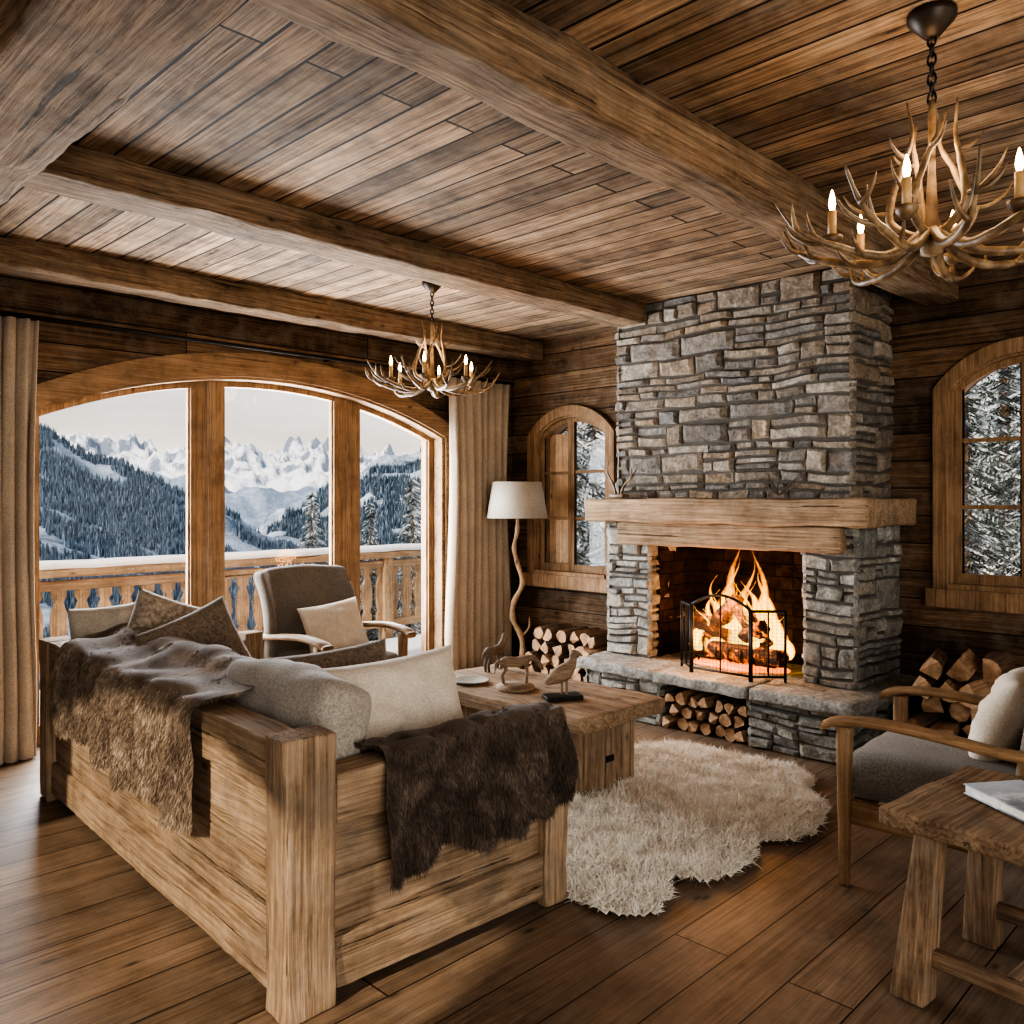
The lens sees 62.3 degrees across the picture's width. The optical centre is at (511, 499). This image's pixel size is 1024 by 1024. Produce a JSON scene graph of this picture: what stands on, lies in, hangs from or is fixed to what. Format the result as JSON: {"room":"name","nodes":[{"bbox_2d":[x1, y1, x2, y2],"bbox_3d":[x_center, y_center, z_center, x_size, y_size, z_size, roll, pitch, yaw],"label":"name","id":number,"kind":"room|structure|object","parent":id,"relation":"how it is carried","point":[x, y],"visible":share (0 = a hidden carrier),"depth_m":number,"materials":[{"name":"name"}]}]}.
{"room":"chalet living room","nodes":[
{"label":"chalet living room","id":0,"kind":"room"},
{"bbox_2d":[0,273,510,588],"bbox_3d":[-2.350,0.035,5.499,0.260,2.830,6.950,0,0,45],"label":"wall","id":1,"kind":"structure","parent":0,"point":[63,349],"depth_m":5.50,"materials":[{"name":"brown wood"}]},
{"bbox_2d":[34,353,449,746],"bbox_3d":[-1.746,0.220,6.063,0.290,2.460,3.380,0,0,45],"label":"window","id":2,"kind":"structure","parent":1,"relation":"in","point":[205,377],"depth_m":5.88,"materials":[{"name":"brown wood"}]},
{"bbox_2d":[0,310,513,385],"bbox_3d":[-1.526,-1.030,6.042,0.133,0.025,4.280,0,0,45],"label":"curtain rod","id":3,"kind":"object","parent":1,"relation":"attached to","point":[5,313],"visible":0.79,"depth_m":5.47,"materials":[{"name":"black metal"}]},
{"bbox_2d":[0,316,38,764],"bbox_3d":[-2.859,0.215,4.589,0.144,2.450,0.533,0,0,45],"label":"curtain","id":4,"kind":"object","parent":3,"relation":"hanging from","point":[18,337],"visible":1,"depth_m":4.68,"materials":[{"name":"fabric"}]},
{"bbox_2d":[445,377,511,670],"bbox_3d":[-0.270,0.215,7.228,0.132,2.450,0.727,0,0,45],"label":"curtain","id":5,"kind":"object","parent":3,"relation":"hanging from","point":[478,591],"visible":0.83,"depth_m":7.16,"materials":[{"name":"fabric"}]},
{"bbox_2d":[0,0,1023,341],"bbox_3d":[0.081,-1.430,2.935,7.300,0.100,7.200,0,0,45],"label":"ceiling","id":6,"kind":"structure","parent":0,"point":[268,103],"depth_m":3.25,"materials":[{"name":"brown wood"}]},
{"bbox_2d":[0,0,242,202],"bbox_3d":[-0.845,-1.254,1.923,6.910,0.273,0.364,0,0,45],"label":"beam","id":7,"kind":"structure","parent":6,"relation":"attached to","point":[66,65],"depth_m":2.19,"materials":[{"name":"brown wood"}]},
{"bbox_2d":[0,235,542,361],"bbox_3d":[-2.109,-1.300,5.102,0.224,0.178,6.608,0,0,45],"label":"beam","id":8,"kind":"structure","parent":6,"relation":"attached to","point":[20,257],"depth_m":5.35,"materials":[{"name":"brown wood"}]},
{"bbox_2d":[24,144,645,327],"bbox_3d":[-0.534,-1.313,4.632,0.270,0.159,4.012,0,0,45],"label":"beam","id":9,"kind":"structure","parent":6,"relation":"attached to","point":[84,174],"depth_m":4.05,"materials":[{"name":"brown wood"}]},
{"bbox_2d":[365,282,500,398],"bbox_3d":[-0.520,-1.024,5.365,0.880,0.712,0.893,0,0,10],"label":"antler chandelier","id":10,"kind":"object","parent":6,"relation":"hanging from","point":[428,378],"visible":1,"depth_m":5.33,"materials":[{"name":"brown"}]},
{"bbox_2d":[259,0,958,306],"bbox_3d":[0.264,-1.280,2.756,0.224,0.217,6.707,0,0,45],"label":"beam","id":11,"kind":"structure","parent":6,"relation":"attached to","point":[506,60],"depth_m":2.64,"materials":[{"name":"brown wood"}]},
{"bbox_2d":[774,0,1023,286],"bbox_3d":[1.180,-1.024,2.410,0.880,0.712,0.893,0,0,45],"label":"antler chandelier","id":12,"kind":"object","parent":6,"relation":"hanging from","point":[928,21],"visible":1,"depth_m":2.38,"materials":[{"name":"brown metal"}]},
{"bbox_2d":[828,210,836,233],"bbox_3d":[0.923,-0.794,2.442,0.024,0.075,0.024,0,0,44],"label":"candle","id":13,"kind":"object","parent":12,"relation":"on","point":[832,214],"depth_m":2.43,"materials":[{"name":"wax"}]},
{"bbox_2d":[902,177,911,203],"bbox_3d":[1.021,-0.794,2.190,0.024,0.075,0.024,0,0,44],"label":"candle","id":14,"kind":"object","parent":12,"relation":"on","point":[906,181],"depth_m":2.18,"materials":[{"name":"beige wax"}]},
{"bbox_2d":[1014,170,1023,197],"bbox_3d":[1.287,-0.794,2.149,0.024,0.075,0.024,0,0,44],"label":"candle","id":15,"kind":"object","parent":12,"relation":"on","point":[1019,174],"depth_m":2.14,"materials":[{"name":"wax"}]},
{"bbox_2d":[0,664,1023,1023],"bbox_3d":[0.081,1.500,2.935,7.300,0.100,7.200,0,0,45],"label":"floor","id":16,"kind":"structure","parent":0,"point":[86,937],"depth_m":2.71,"materials":[{"name":"brown wood"}]},
{"bbox_2d":[39,629,566,1023],"bbox_3d":[-1.058,1.004,3.611,1.130,0.901,2.510,0,0,-43],"label":"sofa","id":17,"kind":"object","parent":16,"relation":"on","point":[284,864],"visible":0.52,"depth_m":2.61,"materials":[{"name":"brown wood"}]},
{"bbox_2d":[66,603,134,639],"bbox_3d":[-1.936,0.690,4.091,0.404,0.403,0.207,0,0,-21],"label":"throw pillow","id":18,"kind":"object","parent":17,"relation":"on","point":[82,622],"visible":0.16,"depth_m":4.05,"materials":[{"name":"beige fabric"}]},
{"bbox_2d":[51,623,258,836],"bbox_3d":[-1.384,0.842,3.437,0.575,0.527,1.619,0,0,-43],"label":"fur throw","id":19,"kind":"object","parent":17,"relation":"on","point":[132,704],"visible":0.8,"depth_m":3.13,"materials":[{"name":"brown fur"}]},
{"bbox_2d":[127,587,199,628],"bbox_3d":[-1.616,0.670,3.982,0.533,0.519,0.224,0,0,-20],"label":"throw pillow","id":20,"kind":"object","parent":17,"relation":"on","point":[151,610],"visible":0.23,"depth_m":3.95,"materials":[{"name":"fabric"}]},
{"bbox_2d":[132,595,251,656],"bbox_3d":[-1.398,0.690,3.775,0.523,0.505,0.228,0,0,-36],"label":"throw pillow","id":21,"kind":"object","parent":17,"relation":"on","point":[212,623],"visible":0.34,"depth_m":3.77,"materials":[{"name":"brown fabric"}]},
{"bbox_2d":[222,659,370,758],"bbox_3d":[-0.756,0.788,2.872,0.248,0.469,0.743,11,-7,-42],"label":"cushion","id":22,"kind":"object","parent":17,"relation":"on","point":[295,694],"depth_m":2.66,"materials":[{"name":"grey fabric"}]},
{"bbox_2d":[259,638,386,668],"bbox_3d":[-0.671,0.750,3.163,0.519,0.425,0.222,0,0,-21],"label":"throw pillow","id":23,"kind":"object","parent":17,"relation":"on","point":[374,651],"visible":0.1,"depth_m":3.18,"materials":[{"name":"brown fabric"}]},
{"bbox_2d":[324,644,463,740],"bbox_3d":[-0.420,0.770,2.996,0.612,0.442,0.260,0,0,-41],"label":"throw pillow","id":24,"kind":"object","parent":17,"relation":"on","point":[418,690],"visible":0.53,"depth_m":2.98,"materials":[{"name":"beige fabric"}]},
{"bbox_2d":[354,702,578,894],"bbox_3d":[-0.147,0.943,2.838,0.823,0.446,0.312,0,0,-43],"label":"fur throw","id":25,"kind":"object","parent":17,"relation":"on","point":[473,781],"visible":0.96,"depth_m":2.72,"materials":[{"name":"brown fur"}]},
{"bbox_2d":[253,564,415,659],"bbox_3d":[-1.173,0.940,5.398,0.840,1.021,0.754,0,0,40],"label":"armchair","id":26,"kind":"object","parent":16,"relation":"on","point":[282,590],"visible":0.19,"depth_m":5.46,"materials":[{"name":"brown fabric"}]},
{"bbox_2d":[297,596,368,652],"bbox_3d":[-1.132,0.810,5.389,0.449,0.354,0.218,0,0,-41],"label":"throw pillow","id":27,"kind":"object","parent":26,"relation":"on","point":[339,624],"visible":0.88,"depth_m":5.33,"materials":[{"name":"beige fabric"}]},
{"bbox_2d":[276,647,398,659],"bbox_3d":[-1.142,1.052,5.375,0.700,0.200,0.640,0,0,40],"label":"seat cushion","id":28,"kind":"object","parent":26,"relation":"on","point":[280,651],"depth_m":5.35,"materials":[{"name":"grey fabric"}]},
{"bbox_2d":[487,482,547,669],"bbox_3d":[0.044,0.650,7.079,0.510,1.600,0.510,0,0,45],"label":"floor lamp","id":29,"kind":"object","parent":16,"relation":"on","point":[508,500],"visible":0.84,"depth_m":6.91,"materials":[{"name":"beige fabric"}]},
{"bbox_2d":[541,665,554,673],"bbox_3d":[0.370,1.390,6.968,0.089,0.118,0.352,0,0,41],"label":"log","id":30,"kind":"object","parent":16,"relation":"on","point":[546,670],"visible":0.15,"depth_m":6.84,"materials":[{"name":"brown wood"}]},
{"bbox_2d":[541,653,554,665],"bbox_3d":[0.371,1.290,6.934,0.100,0.098,0.357,0,0,37],"label":"log","id":31,"kind":"object","parent":30,"relation":"on","point":[546,660],"visible":0.36,"depth_m":6.81,"materials":[{"name":"brown wood"}]},
{"bbox_2d":[540,640,571,653],"bbox_3d":[0.388,1.185,6.912,0.357,0.100,0.102,0,0,-39],"label":"log","id":32,"kind":"object","parent":31,"relation":"on","point":[546,647],"visible":0.39,"depth_m":6.80,"materials":[{"name":"brown wood"}]},
{"bbox_2d":[543,624,572,640],"bbox_3d":[0.381,1.068,6.864,0.093,0.111,0.352,0,0,38],"label":"log","id":33,"kind":"object","parent":32,"relation":"on","point":[550,634],"visible":0.54,"depth_m":6.75,"materials":[{"name":"brown wood"}]},
{"bbox_2d":[454,664,664,796],"bbox_3d":[0.102,1.224,4.513,0.669,0.458,1.266,0,0,-45],"label":"coffee table","id":34,"kind":"object","parent":16,"relation":"on","point":[601,725],"visible":0.51,"depth_m":4.20,"materials":[{"name":"brown wood"}]},
{"bbox_2d":[456,675,489,684],"bbox_3d":[-0.224,0.987,4.623,0.210,0.020,0.210,0,0,45],"label":"plate","id":35,"kind":"object","parent":34,"relation":"on","point":[465,679],"visible":0.94,"depth_m":4.64,"materials":[{"name":"white ceramic"}]},
{"bbox_2d":[482,631,509,672],"bbox_3d":[-0.097,0.888,4.989,0.060,0.220,0.270,0,0,33],"label":"horse figurine","id":36,"kind":"object","parent":34,"relation":"on","point":[498,649],"visible":0.97,"depth_m":4.94,"materials":[{"name":"brown wood"}]},
{"bbox_2d":[494,655,543,692],"bbox_3d":[0.024,0.909,4.466,0.224,0.178,0.210,0,0,31],"label":"animal figurine","id":37,"kind":"object","parent":34,"relation":"on","point":[511,686],"visible":1,"depth_m":4.44,"materials":[{"name":"brown wood"}]},
{"bbox_2d":[541,650,582,701],"bbox_3d":[0.260,0.876,4.254,0.204,0.244,0.100,0,0,-16],"label":"bird figurine","id":38,"kind":"object","parent":34,"relation":"on","point":[563,672],"visible":1,"depth_m":4.23,"materials":[{"name":"brown wood"}]},
{"bbox_2d":[677,716,695,729],"bbox_3d":[1.187,1.408,5.447,0.084,0.081,0.359,0,0,41],"label":"log","id":39,"kind":"object","parent":16,"relation":"on","point":[682,722],"visible":0.25,"depth_m":5.33,"materials":[{"name":"brown wood"}]},
{"bbox_2d":[681,706,700,718],"bbox_3d":[1.199,1.329,5.399,0.071,0.071,0.359,0,0,42],"label":"log","id":40,"kind":"object","parent":39,"relation":"on","point":[688,712],"visible":0.34,"depth_m":5.28,"materials":[{"name":"brown wood"}]},
{"bbox_2d":[675,689,702,705],"bbox_3d":[1.182,1.249,5.441,0.352,0.085,0.075,0,0,-43],"label":"log","id":41,"kind":"object","parent":40,"relation":"on","point":[682,698],"visible":0.44,"depth_m":5.34,"materials":[{"name":"brown wood"}]},
{"bbox_2d":[565,737,833,916],"bbox_3d":[0.695,1.394,3.958,1.421,0.110,2.061,0,0,45],"label":"sheepskin rug","id":42,"kind":"object","parent":16,"relation":"on","point":[700,811],"visible":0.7,"depth_m":3.69,"materials":[{"name":"fur"}]},
{"bbox_2d":[700,721,720,734],"bbox_3d":[1.300,1.406,5.318,0.075,0.075,0.359,0,0,43],"label":"log","id":43,"kind":"object","parent":16,"relation":"on","point":[707,728],"visible":0.33,"depth_m":5.20,"materials":[{"name":"brown wood"}]},
{"bbox_2d":[695,706,715,720],"bbox_3d":[1.282,1.335,5.363,0.357,0.058,0.065,0,0,-44],"label":"log","id":44,"kind":"object","parent":43,"relation":"on","point":[703,713],"visible":0.44,"depth_m":5.26,"materials":[{"name":"brown wood"}]},
{"bbox_2d":[698,694,727,707],"bbox_3d":[1.302,1.249,5.320,0.357,0.069,0.073,0,0,-43],"label":"log","id":45,"kind":"object","parent":44,"relation":"on","point":[710,701],"visible":0.55,"depth_m":5.22,"materials":[{"name":"brown wood"}]},
{"bbox_2d":[576,267,917,764],"bbox_3d":[1.429,0.037,5.552,2.059,2.826,1.028,0,0,45],"label":"fireplace","id":46,"kind":"object","parent":16,"relation":"on","point":[789,375],"depth_m":5.28,"materials":[{"name":"stone"}]},
{"bbox_2d":[600,456,636,497],"bbox_3d":[0.750,-0.164,5.993,0.320,0.301,0.070,0,0,45],"label":"ornament","id":47,"kind":"object","parent":46,"relation":"on","point":[615,495],"visible":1,"depth_m":5.96,"materials":[{"name":"beige"}]},
{"bbox_2d":[694,636,708,653],"bbox_3d":[1.416,0.980,5.649,0.466,0.118,0.121,0,0,33],"label":"log","id":48,"kind":"object","parent":46,"relation":"in","point":[704,638],"visible":0.12,"depth_m":5.69,"materials":[{"name":"brown wood"}]},
{"bbox_2d":[694,609,731,641],"bbox_3d":[1.394,0.876,5.585,0.463,0.296,0.118,0,0,26],"label":"log","id":49,"kind":"object","parent":48,"relation":"on","point":[705,622],"visible":0.34,"depth_m":5.58,"materials":[{"name":"brown wood"}]},
{"bbox_2d":[703,593,739,639],"bbox_3d":[1.390,0.768,5.574,0.324,0.323,0.118,0,0,42],"label":"log","id":50,"kind":"object","parent":49,"relation":"on","point":[732,604],"visible":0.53,"depth_m":5.52,"materials":[{"name":"brown wood"}]},
{"bbox_2d":[731,620,770,642],"bbox_3d":[1.487,0.889,5.507,0.123,0.270,0.473,0,0,-23],"label":"log","id":51,"kind":"object","parent":48,"relation":"on","point":[762,627],"visible":0.34,"depth_m":5.32,"materials":[{"name":"brown wood"}]},
{"bbox_2d":[681,594,786,682],"bbox_3d":[1.316,0.829,5.234,0.738,0.510,0.166,0,0,45],"label":"fire screen","id":52,"kind":"object","parent":46,"relation":"on","point":[689,639],"visible":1,"depth_m":5.16,"materials":[{"name":"black metal"}]},
{"bbox_2d":[694,654,790,672],"bbox_3d":[1.493,1.050,5.543,0.680,0.067,0.386,0,0,45],"label":"embers","id":53,"kind":"object","parent":46,"relation":"on","point":[759,669],"visible":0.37,"depth_m":5.40,"materials":[{"name":"orange"}]},
{"bbox_2d":[694,584,794,658],"bbox_3d":[1.495,0.643,5.513,0.723,0.810,0.272,0,0,39],"label":"fire","id":54,"kind":"object","parent":53,"relation":"on","point":[777,638],"visible":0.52,"depth_m":5.45,"materials":[{"name":"orange"}]},
{"bbox_2d":[706,640,789,667],"bbox_3d":[1.495,0.980,5.401,0.119,0.120,0.539,0,0,-42],"label":"log","id":55,"kind":"object","parent":46,"relation":"in","point":[760,656],"visible":0.69,"depth_m":5.35,"materials":[{"name":"brown wood"}]},
{"bbox_2d":[733,594,773,647],"bbox_3d":[1.530,0.793,5.436,0.120,0.366,0.331,0,0,-41],"label":"log","id":56,"kind":"object","parent":55,"relation":"on","point":[740,598],"visible":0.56,"depth_m":5.43,"materials":[{"name":"brown wood"}]},
{"bbox_2d":[819,686,1023,886],"bbox_3d":[1.729,0.939,3.210,0.847,1.023,0.754,0,0,41],"label":"armchair","id":57,"kind":"object","parent":16,"relation":"on","point":[906,758],"visible":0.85,"depth_m":3.15,"materials":[{"name":"brown wood"}]},
{"bbox_2d":[852,731,1020,803],"bbox_3d":[1.696,1.050,3.239,0.703,0.206,0.635,0,0,41],"label":"seat cushion","id":58,"kind":"object","parent":57,"relation":"on","point":[890,766],"depth_m":3.14,"materials":[{"name":"grey fabric"}]},
{"bbox_2d":[968,667,1023,760],"bbox_3d":[1.898,0.825,3.239,0.252,0.347,0.440,0,0,39],"label":"throw pillow","id":59,"kind":"object","parent":57,"relation":"on","point":[998,721],"visible":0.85,"depth_m":3.09,"materials":[{"name":"beige fabric"}]},
{"bbox_2d":[879,767,1023,1006],"bbox_3d":[1.520,1.172,2.433,0.629,0.557,0.667,0,0,-39],"label":"side table","id":60,"kind":"object","parent":16,"relation":"on","point":[937,814],"visible":0.9,"depth_m":2.44,"materials":[{"name":"brown wood"}]},
{"bbox_2d":[964,780,1023,821],"bbox_3d":[1.499,0.879,2.467,0.201,0.030,0.270,0,0,-10],"label":"book","id":61,"kind":"object","parent":60,"relation":"on","point":[1007,796],"visible":1,"depth_m":2.50,"materials":[{"name":"paper"}]},
{"bbox_3d":[0.425,1.395,6.852,0.077,0.105,0.352,12,8,38],"label":"log","id":62,"kind":"object","parent":16,"relation":"on","visible":0},
{"bbox_2d":[551,654,568,666],"bbox_3d":[0.466,1.287,6.865,0.358,0.096,0.102,0,0,-42],"label":"log","id":63,"kind":"object","parent":62,"relation":"on","point":[556,661],"visible":0.24,"depth_m":6.75,"materials":[{"name":"brown wood"}]},
{"bbox_2d":[552,643,571,656],"bbox_3d":[0.466,1.194,6.823,0.100,0.095,0.357,0,0,40],"label":"log","id":64,"kind":"object","parent":63,"relation":"on","point":[560,650],"visible":0.45,"depth_m":6.70,"materials":[{"name":"brown wood"}]},
{"bbox_2d":[556,626,588,642],"bbox_3d":[0.491,1.076,6.806,0.100,0.107,0.359,0,0,37],"label":"log","id":65,"kind":"object","parent":64,"relation":"on","point":[564,635],"visible":0.62,"depth_m":6.69,"materials":[{"name":"brown wood"}]},
{"bbox_3d":[2.548,1.395,4.658,0.352,0.091,0.124,0,-29,-29],"label":"log","id":66,"kind":"object","parent":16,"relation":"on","visible":0},
{"bbox_2d":[962,721,971,735],"bbox_3d":[2.599,1.269,4.694,0.127,0.123,0.352,0,0,43],"label":"log","id":67,"kind":"object","parent":66,"relation":"on","point":[966,729],"visible":0.1,"depth_m":4.59,"materials":[{"name":"brown wood"}]},
{"bbox_2d":[971,708,977,720],"bbox_3d":[2.595,1.150,4.635,0.087,0.116,0.352,0,0,43],"label":"log","id":68,"kind":"object","parent":67,"relation":"on","point":[973,711],"visible":0.03,"depth_m":4.53,"materials":[{"name":"brown wood"}]},
{"bbox_2d":[959,679,994,708],"bbox_3d":[2.514,1.022,4.517,0.353,0.132,0.127,0,0,-39],"label":"log","id":69,"kind":"object","parent":68,"relation":"on","point":[978,687],"visible":0.45,"depth_m":4.44,"materials":[{"name":"brown wood"}]},
{"bbox_2d":[982,650,1016,681],"bbox_3d":[2.663,0.909,4.630,0.101,0.136,0.351,0,0,43],"label":"log","id":70,"kind":"object","parent":69,"relation":"on","point":[997,663],"visible":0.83,"depth_m":4.53,"materials":[{"name":"brown wood"}]},
{"bbox_3d":[2.382,1.391,4.693,0.352,0.099,0.136,0,27,-39],"label":"log","id":71,"kind":"object","parent":16,"relation":"on","visible":0},
{"bbox_2d":[929,717,965,735],"bbox_3d":[2.407,1.274,4.684,0.134,0.108,0.352,0,0,38],"label":"log","id":72,"kind":"object","parent":71,"relation":"on","point":[949,725],"visible":0.52,"depth_m":4.63,"materials":[{"name":"brown wood"}]},
{"bbox_2d":[949,701,970,721],"bbox_3d":[2.523,1.150,4.762,0.121,0.117,0.358,0,0,27],"label":"log","id":73,"kind":"object","parent":72,"relation":"on","point":[958,711],"visible":0.44,"depth_m":4.62,"materials":[{"name":"brown wood"}]},
{"bbox_2d":[940,677,969,702],"bbox_3d":[2.429,1.022,4.617,0.118,0.113,0.352,0,0,38],"label":"log","id":74,"kind":"object","parent":73,"relation":"on","point":[952,684],"visible":0.4,"depth_m":4.53,"materials":[{"name":"brown wood"}]},
{"bbox_2d":[946,648,982,681],"bbox_3d":[2.496,0.908,4.665,0.130,0.133,0.357,0,0,37],"label":"log","id":75,"kind":"object","parent":74,"relation":"on","point":[968,664],"visible":0.99,"depth_m":4.55,"materials":[{"name":"brown wood"}]},
{"bbox_3d":[2.277,1.383,4.778,0.357,0.114,0.111,0,-34,-31],"label":"log","id":76,"kind":"object","parent":16,"relation":"on","visible":0},
{"bbox_2d":[908,712,945,727],"bbox_3d":[2.333,1.264,4.795,0.359,0.124,0.123,0,0,-43],"label":"log","id":77,"kind":"object","parent":76,"relation":"on","point":[923,719],"visible":0.41,"depth_m":4.73,"materials":[{"name":"brown wood"}]},
{"bbox_2d":[921,697,946,712],"bbox_3d":[2.429,1.131,4.862,0.122,0.110,0.357,0,0,30],"label":"log","id":78,"kind":"object","parent":77,"relation":"on","point":[934,704],"visible":0.42,"depth_m":4.72,"materials":[{"name":"brown wood"}]},
{"bbox_2d":[912,668,949,698],"bbox_3d":[2.366,1.024,4.756,0.357,0.123,0.126,0,0,-40],"label":"log","id":79,"kind":"object","parent":78,"relation":"on","point":[925,680],"visible":0.34,"depth_m":4.65,"materials":[{"name":"brown wood"}]},
{"bbox_2d":[919,648,947,679],"bbox_3d":[2.335,0.903,4.691,0.120,0.117,0.357,0,0,32],"label":"log","id":80,"kind":"object","parent":79,"relation":"on","point":[933,666],"visible":1,"depth_m":4.55,"materials":[{"name":"brown wood"}]},
{"bbox_2d":[511,259,1023,736],"bbox_3d":[2.580,0.035,5.337,7.000,2.830,0.270,0,0,45],"label":"wall","id":81,"kind":"structure","parent":0,"point":[926,343],"depth_m":5.25,"materials":[{"name":"brown wood"}]},
{"bbox_2d":[522,405,616,592],"bbox_3d":[0.563,-0.025,7.242,1.020,1.550,0.320,0,0,45],"label":"window","id":82,"kind":"structure","parent":81,"relation":"in","point":[551,455],"depth_m":7.36,"materials":[{"name":"brown wood"}]},
{"bbox_2d":[550,434,567,563],"bbox_3d":[0.416,0.000,7.492,0.263,1.160,0.020,0,0,44],"label":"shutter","id":83,"kind":"object","parent":82,"relation":"attached to","point":[558,442],"depth_m":7.47,"materials":[{"name":"brown wood"}]},
{"bbox_2d":[925,336,1023,613],"bbox_3d":[2.981,-0.142,4.866,1.040,1.565,0.320,0,0,45],"label":"window","id":84,"kind":"structure","parent":81,"relation":"in","point":[952,587],"depth_m":5.06,"materials":[{"name":"brown wood"}]},
{"label":"outside","id":85,"kind":"structure","parent":0,"visible":0},
{"bbox_2d":[39,431,309,636],"bbox_3d":[-76.593,5.888,203.835,305.000,79.111,422.816,0,0,45],"label":"mountain","id":86,"kind":"structure","parent":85,"point":[102,470],"depth_m":294.64},
{"bbox_2d":[39,423,397,684],"bbox_3d":[-55.639,5.659,236.789,278.030,80.233,226.648,0,0,45],"label":"forest","id":87,"kind":"object","parent":86,"relation":"on","point":[140,524],"visible":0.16,"depth_m":267.29,"materials":[{"name":"green plant"}]},
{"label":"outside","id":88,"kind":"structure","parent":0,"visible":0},
{"bbox_2d":[256,448,604,556],"bbox_3d":[-118.695,6.750,292.963,380.000,77.572,579.862,0,0,45],"label":"mountain","id":89,"kind":"structure","parent":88,"point":[386,459],"depth_m":443.77},
{"bbox_2d":[260,446,420,616],"bbox_3d":[-54.283,5.525,353.751,288.418,77.517,249.459,0,0,45],"label":"forest","id":90,"kind":"object","parent":89,"relation":"on","point":[390,493],"visible":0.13,"depth_m":414.19,"materials":[{"name":"green plant"}]},
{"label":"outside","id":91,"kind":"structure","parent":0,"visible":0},
{"bbox_2d":[144,471,325,528],"bbox_3d":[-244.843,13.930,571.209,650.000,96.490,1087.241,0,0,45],"label":"mountain","id":92,"kind":"structure","parent":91,"point":[254,505],"depth_m":813.92},
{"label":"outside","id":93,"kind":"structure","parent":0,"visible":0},
{"bbox_2d":[57,430,413,492],"bbox_3d":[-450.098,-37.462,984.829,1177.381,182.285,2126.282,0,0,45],"label":"mountain","id":94,"kind":"structure","parent":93,"point":[299,465],"depth_m":1415.98},
{"bbox_3d":[-1.083,12.345,31.753,93.941,17.986,96.222,0,0,45],"label":"snow ground","id":95,"kind":"structure","parent":0,"visible":0},
{"bbox_2d":[294,491,328,564],"bbox_3d":[-5.076,3.410,21.459,2.785,7.274,2.844,0,0,-30],"label":"conifer","id":96,"kind":"object","parent":95,"relation":"on","point":[312,539],"visible":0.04,"depth_m":21.38,"materials":[{"name":"green plant"}]},
{"bbox_2d":[360,503,395,641],"bbox_3d":[-4.001,3.224,23.576,2.466,6.318,2.413,0,0,-33],"label":"conifer","id":97,"kind":"object","parent":95,"relation":"on","point":[371,636],"visible":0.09,"depth_m":23.60,"materials":[{"name":"green plant"}]},
{"bbox_2d":[376,480,420,637],"bbox_3d":[-2.014,2.724,17.934,2.466,6.318,2.413,0,0,1],"label":"conifer","id":98,"kind":"object","parent":95,"relation":"on","point":[410,530],"visible":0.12,"depth_m":17.81,"materials":[{"name":"green plant"}]},
{"bbox_2d":[564,422,604,565],"bbox_3d":[1.014,0.924,13.885,2.413,6.318,2.466,0,0,-2],"label":"conifer","id":99,"kind":"object","parent":95,"relation":"on","point":[582,530],"visible":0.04,"depth_m":13.85,"materials":[{"name":"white plant"}]},
{"bbox_2d":[577,423,604,565],"bbox_3d":[2.131,0.210,21.945,2.785,7.274,2.844,0,0,12],"label":"conifer","id":100,"kind":"object","parent":95,"relation":"on","point":[594,445],"visible":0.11,"depth_m":21.79,"materials":[{"name":"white plant"}]},
{"bbox_2d":[583,448,604,565],"bbox_3d":[2.105,1.210,15.912,2.785,7.274,2.844,0,0,6],"label":"conifer","id":101,"kind":"object","parent":95,"relation":"on","point":[602,560],"visible":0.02,"depth_m":15.88,"materials":[{"name":"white plant"}]},
{"bbox_2d":[965,376,1019,575],"bbox_3d":[6.592,0.410,12.299,2.785,7.274,2.844,0,0,-11],"label":"conifer","id":102,"kind":"object","parent":95,"relation":"on","point":[972,534],"visible":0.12,"depth_m":12.15,"materials":[{"name":"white plant"}]},
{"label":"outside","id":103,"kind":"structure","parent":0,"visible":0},
{"bbox_2d":[981,364,1019,575],"bbox_3d":[7.625,-0.276,11.803,2.466,6.318,2.413,0,0,37],"label":"conifer","id":104,"kind":"object","parent":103,"point":[1014,472],"visible":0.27,"depth_m":11.96,"materials":[{"name":"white plant"}]},
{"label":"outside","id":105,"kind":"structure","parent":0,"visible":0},
{"bbox_2d":[969,364,1019,556],"bbox_3d":[9.656,-1.876,16.391,2.413,6.318,2.466,0,0,-39],"label":"conifer","id":106,"kind":"object","parent":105,"point":[1003,409],"visible":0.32,"depth_m":16.30,"materials":[{"name":"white plant"}]},
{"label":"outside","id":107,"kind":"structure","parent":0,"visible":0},
{"bbox_2d":[39,635,420,722],"bbox_3d":[-2.113,1.509,7.124,1.400,0.122,8.400,0,0,45],"label":"deck","id":108,"kind":"object","parent":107,"point":[414,644],"visible":0.02,"depth_m":8.46,"materials":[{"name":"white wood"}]},
{"bbox_2d":[39,543,420,672],"bbox_3d":[-2.676,0.992,7.679,0.178,1.037,8.407,0,0,45],"label":"balcony railing","id":109,"kind":"object","parent":108,"relation":"on","point":[386,593],"visible":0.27,"depth_m":7.78,"materials":[{"name":"brown wood"}]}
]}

